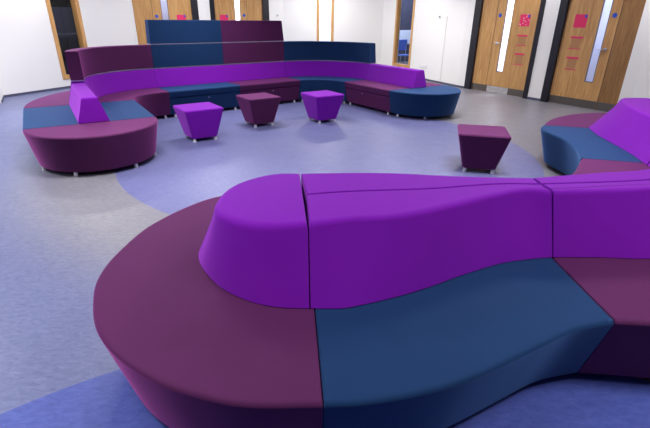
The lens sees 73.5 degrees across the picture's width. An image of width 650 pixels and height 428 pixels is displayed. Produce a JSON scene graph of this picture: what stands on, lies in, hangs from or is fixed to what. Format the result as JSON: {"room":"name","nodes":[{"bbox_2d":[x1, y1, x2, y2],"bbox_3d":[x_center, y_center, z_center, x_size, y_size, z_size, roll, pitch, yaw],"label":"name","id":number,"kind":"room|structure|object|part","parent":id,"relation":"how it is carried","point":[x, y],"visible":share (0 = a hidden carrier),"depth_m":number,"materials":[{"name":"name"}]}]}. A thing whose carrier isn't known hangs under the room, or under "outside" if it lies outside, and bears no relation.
{"room":"school common area","nodes":[
{"label":"school common area","id":0,"kind":"room"},
{"bbox_2d":[0,85,2,99],"bbox_3d":[-6.646,-3.675,8.237,0.180,3.000,0.736,-13,28,-28],"label":"wall","id":1,"kind":"structure","parent":0,"point":[1,92],"depth_m":8.90,"materials":[{"name":"white paint"}]},
{"bbox_2d":[0,0,135,94],"bbox_3d":[-6.062,-4.579,10.259,0.180,3.000,3.954,10,26,21],"label":"wall","id":2,"kind":"structure","parent":0,"point":[29,61],"depth_m":9.67,"materials":[{"name":"white paint"}]},
{"bbox_2d":[4,86,69,97],"bbox_3d":[-6.009,-3.199,10.789,0.009,0.050,3.854,10,26,21],"label":"baseboard","id":3,"kind":"structure","parent":2,"relation":"attached to","point":[65,87],"depth_m":9.77,"materials":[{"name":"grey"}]},
{"bbox_2d":[50,0,70,4],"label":"window","id":4,"kind":"structure","parent":2,"relation":"in","point":[52,2],"depth_m":12.32,"materials":[{"name":"black glass"}]},
{"bbox_2d":[45,0,87,79],"bbox_3d":[-6.084,-4.467,10.180,0.155,2.440,0.840,10,26,21],"label":"window","id":5,"kind":"structure","parent":2,"relation":"in","point":[75,6],"depth_m":10.29,"materials":[{"name":"brown wood"}]},
{"bbox_2d":[129,0,270,44],"bbox_3d":[-3.504,-5.669,12.742,4.027,3.000,0.180,-12,27,-25],"label":"wall","id":6,"kind":"structure","parent":0,"point":[203,5],"depth_m":12.50,"materials":[{"name":"white paint"}]},
{"bbox_2d":[132,0,198,44],"bbox_3d":[-4.449,-5.216,12.383,1.740,2.450,0.206,-12,27,-25],"label":"door","id":7,"kind":"structure","parent":6,"relation":"in","point":[143,10],"depth_m":12.08,"materials":[{"name":"brown wood"}]},
{"bbox_2d":[177,15,185,19],"bbox_3d":[-4.085,-5.544,12.390,0.250,0.240,0.004,-12,27,-25],"label":"notice","id":8,"kind":"object","parent":7,"relation":"attached to","point":[179,17],"visible":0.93,"depth_m":12.37,"materials":[{"name":"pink paper"}]},
{"bbox_2d":[160,0,239,19],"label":"windows","id":9,"kind":"structure","parent":6,"relation":"in","point":[163,2],"depth_m":13.63,"materials":[{"name":"clear glass"}]},
{"bbox_2d":[209,0,268,19],"bbox_3d":[-2.575,-5.606,13.295,1.820,2.450,0.206,-12,27,-25],"label":"door","id":10,"kind":"structure","parent":6,"relation":"in","point":[249,9],"depth_m":13.05,"materials":[{"name":"brown wood"}]},
{"bbox_2d":[220,15,227,19],"bbox_3d":[-2.989,-5.786,12.917,0.250,0.240,0.004,-12,27,-25],"label":"notice","id":11,"kind":"object","parent":10,"relation":"attached to","point":[222,17],"visible":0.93,"depth_m":12.89,"materials":[{"name":"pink paper"}]},
{"bbox_2d":[270,0,283,37],"bbox_3d":[-1.539,-6.078,13.699,0.421,3.000,0.180,-12,27,-26],"label":"wall pier","id":12,"kind":"object","parent":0,"point":[276,6],"visible":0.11,"depth_m":13.51,"materials":[{"name":"white paint"}]},
{"bbox_2d":[0,61,649,427],"bbox_3d":[-0.484,-1.421,7.040,25.000,0.001,26.000,1,24,0],"label":"floor","id":13,"kind":"structure","parent":0,"point":[59,231],"depth_m":3.89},
{"bbox_2d":[51,5,79,73],"bbox_3d":[-7.352,-4.839,12.204,0.340,1.850,1.000,10,26,21],"label":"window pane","id":14,"kind":"object","parent":13,"relation":"on","point":[62,14],"visible":0.33,"depth_m":12.05,"materials":[{"name":"black glass"}]},
{"bbox_3d":[-7.302,-4.719,11.939,0.019,1.750,0.485,10,26,21],"label":"door","id":15,"kind":"part","parent":14,"relation":"part of","materials":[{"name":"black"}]},
{"bbox_3d":[-7.107,-4.904,12.354,0.019,1.750,0.485,10,26,21],"label":"door","id":16,"kind":"part","parent":14,"relation":"part of","materials":[{"name":"black glass"}]},
{"bbox_2d":[57,33,76,35],"bbox_3d":[-6.840,-4.273,11.799,0.700,1.160,1.800,10,26,21],"label":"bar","id":17,"kind":"object","parent":13,"relation":"on","point":[58,34],"visible":0.07,"depth_m":11.28,"materials":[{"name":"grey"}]},
{"bbox_2d":[23,100,154,129],"bbox_3d":[-3.098,-1.117,5.752,1.418,0.450,1.374,-14,28,-29],"label":"module","id":18,"kind":"object","parent":13,"relation":"on","point":[40,117],"visible":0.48,"depth_m":5.56,"materials":[{"name":"blue fabric"}]},
{"bbox_2d":[69,83,109,123],"bbox_3d":[-3.083,-1.454,5.602,0.336,0.283,1.386,-14,28,-29],"label":"sofa backrest","id":19,"kind":"object","parent":18,"relation":"on","point":[86,107],"visible":1,"depth_m":5.12,"materials":[{"name":"purple fabric"}]},
{"bbox_2d":[23,117,157,176],"bbox_3d":[-2.536,-0.744,4.936,1.418,0.450,0.730,-14,28,-29],"label":"module","id":20,"kind":"object","parent":13,"relation":"on","point":[107,145],"visible":1,"depth_m":4.71,"materials":[{"name":"fabric"}]},
{"bbox_2d":[24,88,170,117],"bbox_3d":[-3.734,-1.739,7.115,2.113,0.450,1.916,-17,30,-35],"label":"module","id":21,"kind":"object","parent":13,"relation":"on","point":[156,101],"visible":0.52,"depth_m":7.02,"materials":[{"name":"fabric"}]},
{"bbox_2d":[69,69,157,100],"bbox_3d":[-3.452,-2.086,6.969,0.661,0.306,2.016,6,25,12],"label":"sofa backrest","id":22,"kind":"object","parent":21,"relation":"on","point":[100,85],"visible":0.61,"depth_m":7.20,"materials":[{"name":"purple fabric"}]},
{"bbox_2d":[64,45,153,81],"bbox_3d":[-3.437,-2.405,6.824,0.516,0.390,1.909,6,25,12],"label":"screen panel","id":23,"kind":"object","parent":22,"relation":"on","point":[82,63],"visible":1,"depth_m":6.94,"materials":[{"name":"purple fabric"}]},
{"bbox_3d":[-3.438,-2.233,6.901,0.516,0.014,1.909,6,25,12],"label":"metal rail","id":24,"kind":"part","parent":23,"relation":"part of","materials":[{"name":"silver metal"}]},
{"bbox_2d":[173,102,222,141],"bbox_3d":[-1.782,-1.302,6.186,0.550,0.457,0.550,-16,29,-32],"label":"stool","id":25,"kind":"object","parent":13,"relation":"on","point":[203,119],"visible":1,"depth_m":6.01,"materials":[{"name":"purple fabric"}]},
{"bbox_2d":[158,82,239,116],"bbox_3d":[-2.531,-2.246,8.273,1.329,0.450,1.420,-17,30,-35],"label":"module","id":26,"kind":"object","parent":13,"relation":"on","point":[223,94],"visible":0.56,"depth_m":7.78,"materials":[{"name":"blue fabric"}]},
{"bbox_2d":[154,65,226,86],"bbox_3d":[-2.521,-2.590,8.110,1.331,0.306,0.336,-17,30,-35],"label":"sofa backrest","id":27,"kind":"object","parent":26,"relation":"on","point":[180,76],"visible":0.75,"depth_m":7.99,"materials":[{"name":"purple fabric"}]},
{"bbox_2d":[150,43,223,68],"bbox_3d":[-2.518,-2.909,7.966,1.331,0.390,0.168,-17,30,-35],"label":"screen panel","id":28,"kind":"object","parent":27,"relation":"on","point":[205,54],"visible":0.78,"depth_m":7.88,"materials":[{"name":"blue fabric"}]},
{"bbox_2d":[145,20,221,44],"bbox_3d":[-2.516,-3.267,7.803,1.337,0.393,0.168,-17,30,-35],"label":"screen panel","id":29,"kind":"object","parent":28,"relation":"on","point":[158,32],"visible":1,"depth_m":7.70,"materials":[{"name":"blue fabric"}]},
{"bbox_3d":[-2.518,-3.094,7.880,1.337,0.014,0.168,-17,30,-35],"label":"metal rail","id":30,"kind":"part","parent":29,"relation":"part of","materials":[{"name":"silver metal"}]},
{"bbox_3d":[-2.519,-2.737,8.043,1.331,0.014,0.168,-17,30,-35],"label":"metal rail","id":31,"kind":"part","parent":28,"relation":"part of","materials":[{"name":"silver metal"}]},
{"bbox_3d":[-2.530,-2.401,8.203,1.329,0.112,1.420,-17,30,-35],"label":"lid","id":32,"kind":"part","parent":26,"relation":"part of","materials":[{"name":"blue fabric"}]},
{"bbox_2d":[93,196,322,427],"bbox_3d":[-0.561,0.412,2.419,1.114,0.450,1.998,1,24,0],"label":"module","id":33,"kind":"object","parent":13,"relation":"on","point":[196,353],"visible":0.71,"depth_m":1.71,"materials":[{"name":"fabric"}]},
{"bbox_2d":[198,174,308,308],"bbox_3d":[-0.368,0.053,2.245,0.608,0.348,0.953,1,24,0],"label":"sofa backrest","id":34,"kind":"object","parent":33,"relation":"on","point":[254,247],"visible":1,"depth_m":1.91,"materials":[{"name":"purple fabric"}]},
{"bbox_2d":[236,92,280,127],"bbox_3d":[-1.072,-1.682,7.048,0.550,0.457,0.550,-16,29,-32],"label":"stool","id":35,"kind":"object","parent":13,"relation":"on","point":[256,108],"visible":1,"depth_m":6.88,"materials":[{"name":"fabric"}]},
{"bbox_2d":[228,77,299,102],"bbox_3d":[-1.452,-2.586,9.053,1.408,0.450,1.421,-17,30,-35],"label":"module","id":36,"kind":"object","parent":13,"relation":"on","point":[286,88],"visible":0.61,"depth_m":8.61,"materials":[{"name":"fabric"}]},
{"bbox_2d":[224,62,286,81],"bbox_3d":[-1.450,-2.926,8.884,1.388,0.306,0.338,-17,30,-35],"label":"sofa backrest","id":37,"kind":"object","parent":36,"relation":"on","point":[250,71],"visible":0.75,"depth_m":8.76,"materials":[{"name":"purple fabric"}]},
{"bbox_2d":[222,41,283,64],"bbox_3d":[-1.448,-3.245,8.739,1.385,0.390,0.169,-17,30,-35],"label":"screen panel","id":38,"kind":"object","parent":37,"relation":"on","point":[244,52],"visible":0.8,"depth_m":8.65,"materials":[{"name":"purple fabric"}]},
{"bbox_2d":[220,20,283,42],"bbox_3d":[-1.442,-3.604,8.579,1.391,0.393,0.169,-17,30,-35],"label":"screen panel","id":39,"kind":"object","parent":38,"relation":"on","point":[232,31],"visible":0.94,"depth_m":8.48,"materials":[{"name":"purple fabric"}]},
{"bbox_3d":[-1.443,-3.432,8.657,1.391,0.014,0.169,-17,30,-35],"label":"metal rail","id":40,"kind":"part","parent":39,"relation":"part of","materials":[{"name":"silver metal"}]},
{"bbox_3d":[-1.450,-3.073,8.816,1.385,0.014,0.169,-17,30,-35],"label":"metal rail","id":41,"kind":"part","parent":38,"relation":"part of","materials":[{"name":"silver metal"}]},
{"bbox_3d":[-1.450,-2.740,8.984,1.409,0.112,1.420,-17,30,-35],"label":"lid","id":42,"kind":"part","parent":36,"relation":"part of","materials":[{"name":"fabric"}]},
{"bbox_2d":[301,90,343,123],"bbox_3d":[-0.046,-1.808,7.354,0.550,0.457,0.550,-15,28,-30],"label":"stool","id":43,"kind":"object","parent":13,"relation":"on","point":[324,104],"visible":1,"depth_m":7.18,"materials":[{"name":"purple fabric"}]},
{"bbox_2d":[287,76,363,102],"bbox_3d":[0.121,-2.874,9.734,2.095,0.450,2.048,-15,29,-31],"label":"module","id":44,"kind":"object","parent":13,"relation":"on","point":[307,83],"visible":0.38,"depth_m":8.96,"materials":[{"name":"blue fabric"}]},
{"bbox_2d":[284,61,368,79],"bbox_3d":[0.074,-3.109,9.328,2.146,0.306,0.686,5,25,9],"label":"sofa backrest","id":45,"kind":"object","parent":44,"relation":"on","point":[293,68],"visible":0.72,"depth_m":9.31,"materials":[{"name":"purple fabric"}]},
{"bbox_2d":[283,41,375,63],"bbox_3d":[0.078,-3.422,9.171,2.029,0.390,0.546,5,25,9],"label":"screen panel","id":46,"kind":"object","parent":45,"relation":"on","point":[359,52],"visible":0.98,"depth_m":9.19,"materials":[{"name":"blue fabric"}]},
{"bbox_3d":[0.076,-3.251,9.248,2.029,0.014,0.545,5,25,9],"label":"metal rail","id":47,"kind":"part","parent":46,"relation":"part of","materials":[{"name":"silver metal"}]},
{"bbox_2d":[345,80,440,114],"bbox_3d":[1.347,-2.363,8.628,1.420,0.450,1.324,-15,29,-31],"label":"module","id":48,"kind":"object","parent":13,"relation":"on","point":[368,93],"visible":0.52,"depth_m":8.24,"materials":[{"name":"fabric"}]},
{"bbox_3d":[1.348,-2.517,8.559,1.420,0.112,1.324,-15,29,-31],"label":"lid","id":49,"kind":"part","parent":48,"relation":"part of","materials":[{"name":"fabric"}]},
{"bbox_2d":[365,64,425,87],"bbox_3d":[1.359,-2.697,8.444,0.336,0.306,1.386,-15,29,-31],"label":"sofa backrest","id":50,"kind":"object","parent":48,"relation":"on","point":[394,75],"visible":1,"depth_m":8.24,"materials":[{"name":"purple fabric"}]},
{"bbox_2d":[398,39,408,63],"bbox_3d":[2.721,-5.557,15.146,0.440,0.950,0.450,-7,25,-16],"label":"chair","id":51,"kind":"object","parent":13,"relation":"on","point":[402,42],"visible":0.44,"depth_m":15.19,"materials":[{"name":"blue plastic"}]},
{"bbox_3d":[2.663,-5.914,15.206,0.440,0.350,0.030,-7,25,-16],"label":"backrest","id":52,"kind":"part","parent":51,"relation":"part of","materials":[{"name":"blue plastic"}]},
{"bbox_2d":[389,85,460,118],"bbox_3d":[1.942,-1.991,7.818,1.418,0.450,0.807,-15,29,-31],"label":"module","id":53,"kind":"object","parent":13,"relation":"on","point":[441,100],"visible":1,"depth_m":7.53,"materials":[{"name":"blue fabric"}]},
{"bbox_2d":[314,257,613,427],"bbox_3d":[0.571,0.420,2.431,1.302,0.450,2.012,1,24,0],"label":"module","id":54,"kind":"object","parent":13,"relation":"on","point":[436,356],"visible":0.59,"depth_m":1.75,"materials":[{"name":"blue fabric"}]},
{"bbox_2d":[301,173,538,219],"bbox_3d":[0.536,-0.073,2.547,1.340,0.348,0.486,-3,24,-8],"label":"sofa backrest","id":55,"kind":"object","parent":54,"relation":"on","point":[316,183],"visible":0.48,"depth_m":2.34,"materials":[{"name":"purple fabric"}]},
{"bbox_2d":[307,184,551,308],"bbox_3d":[0.561,0.121,2.116,1.331,0.348,0.497,-3,25,-9],"label":"sofa backrest","id":56,"kind":"object","parent":54,"relation":"on","point":[365,247],"visible":0.98,"depth_m":2.03,"materials":[{"name":"purple fabric"}]},
{"bbox_2d":[457,124,511,173],"bbox_3d":[1.802,-0.750,5.049,0.550,0.457,0.550,6,25,12],"label":"stool","id":57,"kind":"object","parent":13,"relation":"on","point":[481,146],"visible":1,"depth_m":4.84,"materials":[{"name":"fabric"}]},
{"bbox_2d":[545,113,605,127],"bbox_3d":[3.669,-1.001,5.663,2.063,0.450,0.971,1,24,0],"label":"module","id":58,"kind":"object","parent":13,"relation":"on","point":[583,120],"visible":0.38,"depth_m":5.51,"materials":[{"name":"fabric"}]},
{"bbox_2d":[541,125,642,174],"bbox_3d":[3.527,-0.551,4.659,2.338,0.450,1.493,1,24,0],"label":"module","id":59,"kind":"object","parent":13,"relation":"on","point":[564,148],"visible":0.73,"depth_m":4.66,"materials":[{"name":"blue fabric"}]},
{"bbox_2d":[589,98,649,164],"bbox_3d":[3.295,-0.897,4.447,0.669,0.348,1.681,5,25,9],"label":"sofa backrest","id":60,"kind":"object","parent":59,"relation":"on","point":[626,125],"visible":1,"depth_m":4.39,"materials":[{"name":"purple fabric"}]},
{"bbox_2d":[551,159,649,377],"bbox_3d":[2.829,0.194,2.989,3.255,0.450,2.417,1,24,0],"label":"module","id":61,"kind":"object","parent":13,"relation":"on","point":[620,287],"visible":0.26,"depth_m":2.04,"materials":[{"name":"fabric"}]},
{"bbox_2d":[533,163,649,185],"bbox_3d":[2.358,-0.268,3.027,2.725,0.348,0.733,-16,29,-32],"label":"sofa backrest","id":62,"kind":"object","parent":61,"relation":"on","point":[641,175],"visible":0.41,"depth_m":2.43,"materials":[{"name":"purple fabric"}]},
{"bbox_2d":[543,180,649,258],"bbox_3d":[2.710,-0.180,2.841,3.220,0.348,0.898,-14,28,-30],"label":"sofa backrest","id":63,"kind":"object","parent":61,"relation":"on","point":[609,219],"visible":0.86,"depth_m":2.29,"materials":[{"name":"purple fabric"}]},
{"bbox_2d":[283,0,383,63],"bbox_3d":[0.318,-6.187,13.988,3.305,3.000,0.180,-2,24,-7],"label":"wall","id":64,"kind":"structure","parent":0,"point":[354,20],"depth_m":13.90,"materials":[{"name":"white paint"}]},
{"bbox_2d":[317,0,333,40],"bbox_3d":[-0.002,-6.108,13.950,0.545,2.420,0.155,-2,24,-7],"label":"window","id":65,"kind":"structure","parent":64,"relation":"in","point":[332,1],"depth_m":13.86,"materials":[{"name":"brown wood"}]},
{"bbox_2d":[380,0,454,81],"bbox_3d":[2.626,-5.570,12.675,0.180,3.000,3.639,-9,26,-21],"label":"wall","id":66,"kind":"structure","parent":0,"point":[428,30],"depth_m":12.17,"materials":[{"name":"white paint"}]},
{"bbox_2d":[392,0,415,67],"bbox_3d":[2.410,-5.684,13.047,0.115,2.400,1.000,-9,26,-21],"label":"window","id":67,"kind":"structure","parent":66,"relation":"in","point":[398,2],"depth_m":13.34,"materials":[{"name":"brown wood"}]},
{"bbox_3d":[2.398,-4.623,13.525,0.115,0.072,0.830,-9,26,-21],"label":"frame rail","id":68,"kind":"part","parent":67,"relation":"part of","materials":[{"name":"brown wood"}]},
{"bbox_2d":[399,30,410,43],"bbox_3d":[3.154,-7.063,17.380,1.040,0.530,0.030,-9,26,-21],"label":"whiteboard","id":69,"kind":"object","parent":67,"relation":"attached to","point":[404,34],"visible":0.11,"depth_m":17.36,"materials":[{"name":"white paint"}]},
{"bbox_2d":[425,79,444,83],"bbox_3d":[2.542,-4.191,13.205,0.009,0.050,3.539,-9,26,-21],"label":"baseboard","id":70,"kind":"structure","parent":66,"relation":"attached to","point":[425,79],"depth_m":12.07,"materials":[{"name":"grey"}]},
{"bbox_2d":[439,16,447,79],"bbox_3d":[3.143,-4.397,11.582,0.014,1.590,0.050,-9,26,-21],"label":"cable trunking","id":71,"kind":"object","parent":66,"relation":"attached to","point":[446,16],"visible":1,"depth_m":11.58,"materials":[{"name":"white paint"}]},
{"bbox_2d":[445,0,467,84],"bbox_3d":[3.437,-4.780,10.942,0.180,3.000,0.502,-9,26,-21],"label":"wall pier","id":72,"kind":"object","parent":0,"point":[460,8],"visible":0.56,"depth_m":11.07,"materials":[{"name":"white paint"}]},
{"bbox_2d":[457,0,649,102],"bbox_3d":[4.621,-3.956,9.143,0.180,3.000,4.142,-14,28,-29],"label":"wall","id":73,"kind":"structure","parent":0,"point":[551,10],"depth_m":9.02,"materials":[{"name":"white paint"}]},
{"bbox_2d":[457,85,539,100],"bbox_3d":[4.525,-2.592,9.703,0.009,0.050,4.142,-14,28,-29],"label":"baseboard","id":74,"kind":"structure","parent":73,"relation":"attached to","point":[459,86],"depth_m":9.64,"materials":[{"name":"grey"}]},
{"bbox_2d":[464,0,545,98],"bbox_3d":[4.119,-4.031,9.966,0.206,2.450,1.810,-14,28,-29],"label":"door","id":75,"kind":"structure","parent":73,"relation":"attached to","point":[489,19],"depth_m":10.04,"materials":[{"name":"brown wood"}]},
{"bbox_3d":[3.805,-3.161,10.800,0.004,0.148,0.415,-14,28,-29],"label":"kick plate","id":76,"kind":"part","parent":75,"relation":"part of","materials":[{"name":"silver metal"}]},
{"bbox_3d":[4.205,-2.892,10.213,0.005,0.148,1.065,-14,28,-29],"label":"kick plate","id":77,"kind":"part","parent":75,"relation":"part of","materials":[{"name":"silver metal"}]},
{"bbox_2d":[514,53,524,64],"bbox_3d":[4.336,-3.467,9.737,0.003,0.245,0.250,-14,28,-29],"label":"notice","id":78,"kind":"object","parent":75,"relation":"attached to","point":[519,56],"visible":1,"depth_m":9.74,"materials":[{"name":"paper"}]},
{"bbox_2d":[516,35,527,45],"bbox_3d":[4.335,-3.827,9.585,0.003,0.225,0.250,-14,28,-29],"label":"notice","id":79,"kind":"object","parent":75,"relation":"attached to","point":[522,38],"visible":1,"depth_m":9.58,"materials":[{"name":"paper"}]},
{"bbox_2d":[519,14,530,26],"bbox_3d":[4.333,-4.197,9.427,0.004,0.240,0.250,-14,28,-29],"label":"notice","id":80,"kind":"object","parent":75,"relation":"attached to","point":[525,18],"visible":1,"depth_m":9.42,"materials":[{"name":"pink paper"}]},
{"bbox_2d":[540,0,645,111],"bbox_3d":[5.179,-3.319,8.413,0.206,2.450,1.550,-14,28,-29],"label":"door","id":81,"kind":"structure","parent":73,"relation":"attached to","point":[560,85],"depth_m":8.44,"materials":[{"name":"brown wood"}]},
{"bbox_2d":[565,57,578,70],"bbox_3d":[4.979,-3.043,8.792,0.003,0.250,0.250,-14,28,-29],"label":"notice","id":82,"kind":"object","parent":81,"relation":"attached to","point":[571,62],"visible":1,"depth_m":8.79,"materials":[{"name":"paper"}]},
{"bbox_3d":[5.070,-2.311,8.946,0.004,0.148,0.995,-14,28,-29],"label":"kick plate","id":83,"kind":"part","parent":81,"relation":"part of","materials":[{"name":"grey metal"}]},
{"bbox_2d":[568,36,582,49],"bbox_3d":[4.978,-3.399,8.640,0.003,0.235,0.250,-14,28,-29],"label":"notice","id":84,"kind":"object","parent":81,"relation":"attached to","point":[575,42],"visible":1,"depth_m":8.64,"materials":[{"name":"paper"}]},
{"bbox_2d":[573,14,588,27],"bbox_3d":[4.982,-3.762,8.477,0.004,0.240,0.250,-14,28,-29],"label":"notice","id":85,"kind":"object","parent":81,"relation":"attached to","point":[580,21],"visible":1,"depth_m":8.47,"materials":[{"name":"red paper"}]},
{"bbox_3d":[5.439,-2.064,8.405,0.004,0.148,0.365,-14,28,-29],"label":"kick plate","id":86,"kind":"part","parent":81,"relation":"part of","materials":[{"name":"silver metal"}]},
{"bbox_2d":[497,0,612,81],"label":"windows","id":87,"kind":"structure","parent":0,"point":[608,3],"depth_m":9.99,"materials":[{"name":"glass"}]},
{"bbox_2d":[632,36,649,97],"bbox_3d":[5.809,-3.128,7.335,0.180,3.000,0.466,-9,26,-21],"label":"wall","id":88,"kind":"structure","parent":0,"point":[642,86],"depth_m":7.73,"materials":[{"name":"white paint"}]}
]}

